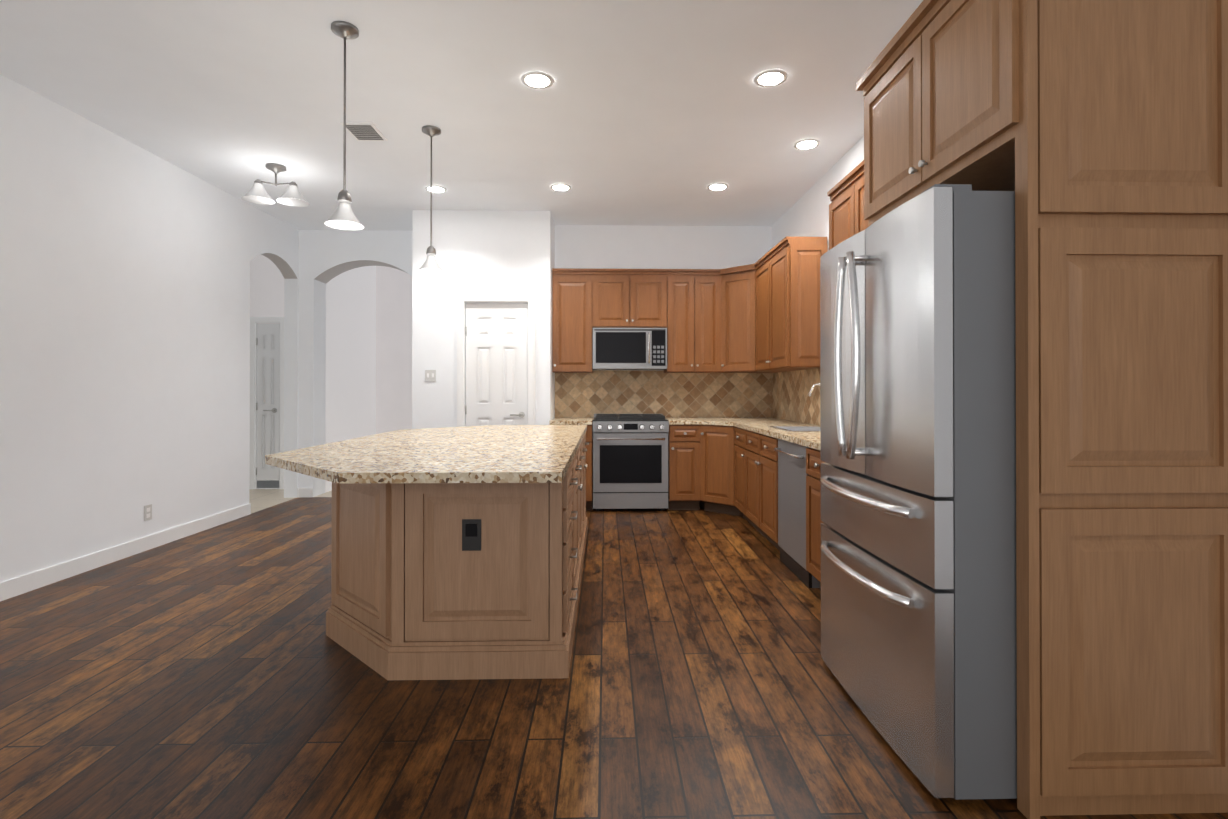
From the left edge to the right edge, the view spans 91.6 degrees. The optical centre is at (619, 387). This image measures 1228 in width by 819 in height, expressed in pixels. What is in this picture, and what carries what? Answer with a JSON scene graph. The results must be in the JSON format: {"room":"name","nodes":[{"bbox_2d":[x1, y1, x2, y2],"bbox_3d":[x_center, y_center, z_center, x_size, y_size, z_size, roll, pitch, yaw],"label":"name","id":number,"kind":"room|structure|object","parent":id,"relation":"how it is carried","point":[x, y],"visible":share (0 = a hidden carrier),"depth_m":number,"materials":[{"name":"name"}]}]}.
{"room":"kitchen","nodes":[
{"label":"kitchen","id":0,"kind":"room"},
{"bbox_2d":[0,74,863,582],"bbox_3d":[-2.497,-0.296,2.311,8.900,3.050,13.050,0,0,-1],"label":"wall","id":1,"kind":"structure","parent":0,"point":[140,286],"depth_m":5.02,"materials":[{"name":"paint"}]},
{"bbox_2d":[0,503,250,601],"bbox_3d":[-3.516,1.169,0.888,0.014,0.105,9.970,0,0,-1],"label":"baseboard","id":2,"kind":"structure","parent":1,"relation":"attached to","point":[14,587],"depth_m":4.20,"materials":[{"name":"white"}]},
{"bbox_2d":[144,504,151,520],"bbox_3d":[-3.607,0.958,4.563,0.008,0.115,0.074,0,0,-1],"label":"wall outlet","id":3,"kind":"object","parent":1,"relation":"attached to","point":[147,512],"visible":1,"depth_m":4.56,"materials":[{"name":"white plastic"}]},
{"bbox_2d":[249,317,283,488],"bbox_3d":[-4.345,0.192,7.355,0.440,2.125,0.065,0,0,-1],"label":"hall door","id":4,"kind":"structure","parent":1,"relation":"in","point":[266,389],"depth_m":7.37,"materials":[{"name":"white wood"}]},
{"bbox_2d":[249,480,311,491],"bbox_3d":[-5.450,1.202,7.351,3.240,0.105,0.014,0,0,-1],"label":"baseboard","id":5,"kind":"structure","parent":1,"relation":"attached to","point":[258,483],"depth_m":7.37,"materials":[{"name":"white"}]},
{"bbox_2d":[425,370,435,380],"bbox_3d":[-1.917,-0.120,6.044,0.110,0.115,0.009,0,0,-1],"label":"light switch","id":6,"kind":"object","parent":1,"relation":"attached to","point":[430,375],"visible":1,"depth_m":6.04,"materials":[{"name":"white"}]},
{"bbox_2d":[457,295,535,426],"bbox_3d":[-1.253,0.155,6.071,0.790,2.185,0.088,0,0,-1],"label":"pantry door","id":7,"kind":"structure","parent":1,"relation":"in","point":[498,333],"depth_m":6.08,"materials":[{"name":"white wood"}]},
{"bbox_2d":[552,268,599,372],"bbox_3d":[-0.472,-0.691,6.426,0.481,1.060,0.336,0,0,-1],"label":"upper cabinet","id":8,"kind":"object","parent":1,"relation":"attached to","point":[575,291],"depth_m":6.26,"materials":[{"name":"brown wood"}]},
{"bbox_2d":[600,269,635,327],"bbox_3d":[-0.065,-0.925,6.437,0.453,0.591,0.336,0,0,-1],"label":"upper cabinet","id":9,"kind":"object","parent":1,"relation":"attached to","point":[617,286],"depth_m":6.27,"materials":[{"name":"brown wood"}]},
{"bbox_2d":[593,328,666,369],"bbox_3d":[0.102,-0.409,6.396,0.777,0.427,0.416,0,0,-1],"label":"microwave","id":10,"kind":"object","parent":9,"relation":"attached to","point":[629,348],"visible":1,"depth_m":6.23,"materials":[{"name":"grey"}]},
{"bbox_2d":[636,269,667,327],"bbox_3d":[0.268,-0.925,6.445,0.452,0.591,0.336,0,0,-1],"label":"upper cabinet","id":11,"kind":"object","parent":1,"relation":"attached to","point":[651,284],"depth_m":6.28,"materials":[{"name":"brown wood"}]},
{"bbox_2d":[555,370,770,417],"bbox_3d":[0.481,0.073,6.620,2.400,0.524,0.011,0,0,-1],"label":"backsplash","id":12,"kind":"structure","parent":1,"relation":"attached to","point":[577,395],"depth_m":6.62,"materials":[{"name":"tile"}]},
{"bbox_2d":[664,269,699,372],"bbox_3d":[0.639,-0.691,6.453,0.410,1.060,0.336,0,0,-1],"label":"upper cabinet","id":13,"kind":"object","parent":1,"relation":"attached to","point":[677,330],"depth_m":6.29,"materials":[{"name":"brown wood"}]},
{"bbox_2d":[688,269,723,372],"bbox_3d":[0.922,-0.703,6.440,0.396,1.085,0.376,0,0,-1],"label":"upper cabinet","id":14,"kind":"object","parent":1,"relation":"attached to","point":[701,282],"depth_m":6.29,"materials":[{"name":"brown wood"}]},
{"bbox_2d":[716,264,775,372],"bbox_3d":[1.355,-0.704,6.300,0.676,1.085,0.676,0,0,-1],"label":"upper cabinet","id":15,"kind":"object","parent":1,"relation":"attached to","point":[733,284],"depth_m":6.19,"materials":[{"name":"brown wood"}]},
{"bbox_2d":[752,249,771,371],"bbox_3d":[1.519,-0.707,5.751,0.376,1.085,0.641,0,0,-1],"label":"upper cabinet","id":16,"kind":"object","parent":1,"relation":"attached to","point":[761,315],"depth_m":5.74,"materials":[{"name":"brown wood"}]},
{"bbox_2d":[771,368,819,424],"bbox_3d":[1.739,0.063,4.711,0.010,0.524,3.888,0,0,-1],"label":"backsplash","id":17,"kind":"structure","parent":1,"relation":"attached to","point":[781,395],"depth_m":5.77,"materials":[{"name":"stone"}]},
{"bbox_2d":[772,237,823,371],"bbox_3d":[1.551,-0.697,5.248,0.336,1.060,0.607,0,0,-1],"label":"upper cabinet","id":18,"kind":"object","parent":1,"relation":"attached to","point":[796,260],"depth_m":4.95,"materials":[{"name":"brown wood"}]},
{"bbox_2d":[824,176,847,252],"bbox_3d":[1.586,-0.754,3.801,0.336,1.079,0.473,0,0,-1],"label":"upper cabinet","id":19,"kind":"object","parent":1,"relation":"attached to","point":[838,209],"depth_m":3.87,"materials":[{"name":"brown wood"}]},
{"bbox_2d":[848,164,867,237],"bbox_3d":[1.595,-0.756,3.417,0.336,1.079,0.534,0,0,-1],"label":"upper cabinet","id":20,"kind":"object","parent":1,"relation":"attached to","point":[856,222],"depth_m":3.59,"materials":[{"name":"brown wood"}]},
{"bbox_2d":[0,0,922,230],"bbox_3d":[-2.518,-1.867,3.193,8.900,0.100,14.500,0,0,-1],"label":"ceiling","id":21,"kind":"structure","parent":0,"point":[653,112],"depth_m":3.70,"materials":[{"name":"paint"}]},
{"bbox_2d":[241,163,308,206],"bbox_3d":[-2.809,-1.663,4.876,0.497,0.288,0.237,0,0,-11],"label":"ceiling fixture","id":22,"kind":"object","parent":21,"relation":"attached to","point":[290,196],"visible":1,"depth_m":4.85,"materials":[{"name":"white glass"}]},
{"bbox_2d":[325,21,363,229],"bbox_3d":[-1.391,-1.318,3.018,0.183,0.998,0.183,0,0,-1],"label":"pendant light","id":23,"kind":"object","parent":21,"relation":"hanging from","point":[343,217],"visible":1,"depth_m":3.00,"materials":[{"name":"silver metal"}]},
{"bbox_2d":[340,122,387,140],"bbox_3d":[-1.803,-1.804,4.216,0.220,0.013,0.290,0,0,-1],"label":"ceiling vent","id":24,"kind":"object","parent":21,"relation":"in","point":[363,131],"visible":0.92,"depth_m":4.19,"materials":[{"name":"white metal"}]},
{"bbox_2d":[418,125,444,273],"bbox_3d":[-1.322,-1.312,4.186,0.183,0.998,0.183,0,0,-1],"label":"pendant light","id":25,"kind":"object","parent":21,"relation":"hanging from","point":[430,265],"visible":1,"depth_m":4.17,"materials":[{"name":"silver metal"}]},
{"bbox_2d":[425,185,446,192],"bbox_3d":[-1.672,-1.801,5.429,0.190,0.007,0.190,0,0,-1],"label":"recessed light","id":26,"kind":"object","parent":21,"relation":"in","point":[437,189],"visible":0.96,"depth_m":5.42,"materials":[{"name":"white"}]},
{"bbox_2d":[521,71,553,88],"bbox_3d":[-0.486,-1.811,3.522,0.190,0.007,0.190,0,0,-1],"label":"recessed light","id":27,"kind":"object","parent":21,"relation":"in","point":[537,80],"visible":1,"depth_m":3.51,"materials":[{"name":"white"}]},
{"bbox_2d":[550,184,570,190],"bbox_3d":[-0.531,-1.802,5.382,0.190,0.007,0.190,0,0,-1],"label":"recessed light","id":28,"kind":"object","parent":21,"relation":"in","point":[560,187],"visible":1,"depth_m":5.37,"materials":[{"name":"white"}]},
{"bbox_2d":[707,183,727,190],"bbox_3d":[0.880,-1.802,5.366,0.190,0.007,0.190,0,0,-1],"label":"recessed light","id":29,"kind":"object","parent":21,"relation":"in","point":[717,186],"visible":1,"depth_m":5.35,"materials":[{"name":"white"}]},
{"bbox_2d":[754,69,786,86],"bbox_3d":[0.885,-1.811,3.501,0.190,0.007,0.190,0,0,-1],"label":"recessed light","id":30,"kind":"object","parent":21,"relation":"in","point":[771,78],"visible":1,"depth_m":3.49,"materials":[{"name":"white"}]},
{"bbox_2d":[794,139,819,149],"bbox_3d":[1.393,-1.806,4.438,0.190,0.007,0.190,0,0,-1],"label":"recessed light","id":31,"kind":"object","parent":21,"relation":"in","point":[805,144],"visible":1,"depth_m":4.43,"materials":[{"name":"white"}]},
{"bbox_2d":[0,489,1227,818],"bbox_3d":[-2.518,1.258,3.177,8.900,0.050,14.500,0,0,-1],"label":"floor","id":32,"kind":"structure","parent":0,"point":[214,673],"depth_m":2.31,"materials":[{"name":"brown wood"}]},
{"bbox_2d":[326,429,588,679],"bbox_3d":[-0.854,0.799,3.845,1.260,0.876,2.670,0,0,-1],"label":"kitchen island","id":33,"kind":"object","parent":32,"relation":"on","point":[458,553],"depth_m":2.53,"materials":[{"name":"brown wood"}]},
{"bbox_2d":[265,425,586,484],"bbox_3d":[-0.961,0.340,3.705,1.420,0.040,3.030,0,0,-1],"label":"island countertop","id":34,"kind":"structure","parent":33,"relation":"on","point":[485,454],"depth_m":2.73,"materials":[{"name":"beige stone"}]},
{"bbox_2d":[549,423,592,509],"bbox_3d":[-0.496,0.811,6.278,0.425,0.875,0.636,0,0,-1],"label":"base cabinet","id":35,"kind":"object","parent":32,"relation":"on","point":[589,432],"depth_m":5.96,"materials":[{"name":"brown wood"}]},
{"bbox_2d":[549,419,592,422],"bbox_3d":[-0.496,0.353,6.275,0.425,0.039,0.646,0,0,-1],"label":"countertop","id":36,"kind":"structure","parent":35,"relation":"on","point":[553,420],"depth_m":5.98,"materials":[{"name":"beige stone"}]},
{"bbox_2d":[593,414,668,510],"bbox_3d":[0.103,0.769,6.254,0.760,0.960,0.688,0,0,-1],"label":"range","id":37,"kind":"object","parent":32,"relation":"on","point":[630,461],"visible":1,"depth_m":5.97,"materials":[{"name":"grey"}]},
{"bbox_2d":[667,427,692,509],"bbox_3d":[0.671,0.811,6.285,0.366,0.875,0.677,0,0,-1],"label":"base cabinet","id":38,"kind":"object","parent":32,"relation":"on","point":[680,445],"depth_m":5.99,"materials":[{"name":"brown"}]},
{"bbox_2d":[693,439,728,513],"bbox_3d":[1.228,0.811,6.152,0.957,0.875,0.971,0,0,-1],"label":"base cabinet","id":39,"kind":"object","parent":32,"relation":"on","point":[725,465],"depth_m":5.92,"materials":[{"name":"brown wood"}]},
{"bbox_2d":[667,419,825,466],"bbox_3d":[1.135,0.345,4.694,1.215,0.039,3.886,0,0,-1],"label":"countertop","id":40,"kind":"structure","parent":39,"relation":"on","point":[752,442],"depth_m":5.20,"materials":[{"name":"beige stone"}]},
{"bbox_2d":[729,459,744,517],"bbox_3d":[1.391,0.807,5.494,0.664,0.875,0.568,0,0,-1],"label":"base cabinet","id":41,"kind":"object","parent":32,"relation":"on","point":[736,470],"depth_m":5.65,"materials":[{"name":"brown"}]},
{"bbox_2d":[745,467,756,528],"bbox_3d":[1.423,0.805,5.029,0.622,0.875,0.607,0,0,-1],"label":"base cabinet","id":42,"kind":"object","parent":32,"relation":"on","point":[750,472],"depth_m":5.08,"materials":[{"name":"brown wood"}]},
{"bbox_2d":[757,467,779,550],"bbox_3d":[1.434,0.803,4.575,0.622,0.875,0.546,0,0,-1],"label":"base cabinet","id":43,"kind":"object","parent":32,"relation":"on","point":[767,477],"depth_m":4.54,"materials":[{"name":"brown"}]},
{"bbox_2d":[774,439,819,587],"bbox_3d":[1.424,0.801,3.990,0.659,0.873,0.610,0,0,-1],"label":"dishwasher","id":44,"kind":"object","parent":32,"relation":"on","point":[792,473],"visible":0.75,"depth_m":3.94,"materials":[{"name":"grey metal"}]},
{"bbox_2d":[806,467,823,587],"bbox_3d":[1.462,0.797,3.419,0.622,0.875,0.523,0,0,-1],"label":"base cabinet","id":45,"kind":"object","parent":32,"relation":"on","point":[813,521],"depth_m":3.54,"materials":[{"name":"brown"}]},
{"bbox_2d":[820,184,1016,799],"bbox_3d":[1.298,0.315,2.221,0.957,1.827,0.926,0,0,-1],"label":"refrigerator","id":46,"kind":"object","parent":32,"relation":"on","point":[918,467],"visible":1,"depth_m":1.78,"materials":[{"name":"grey"}]},
{"bbox_2d":[856,0,1227,818],"bbox_3d":[1.451,-0.092,2.223,0.702,2.640,1.085,0,0,-1],"label":"surround","id":47,"kind":"object","parent":32,"relation":"on","point":[1092,134],"visible":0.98,"depth_m":1.70,"materials":[{"name":"brown wood"}]}
]}

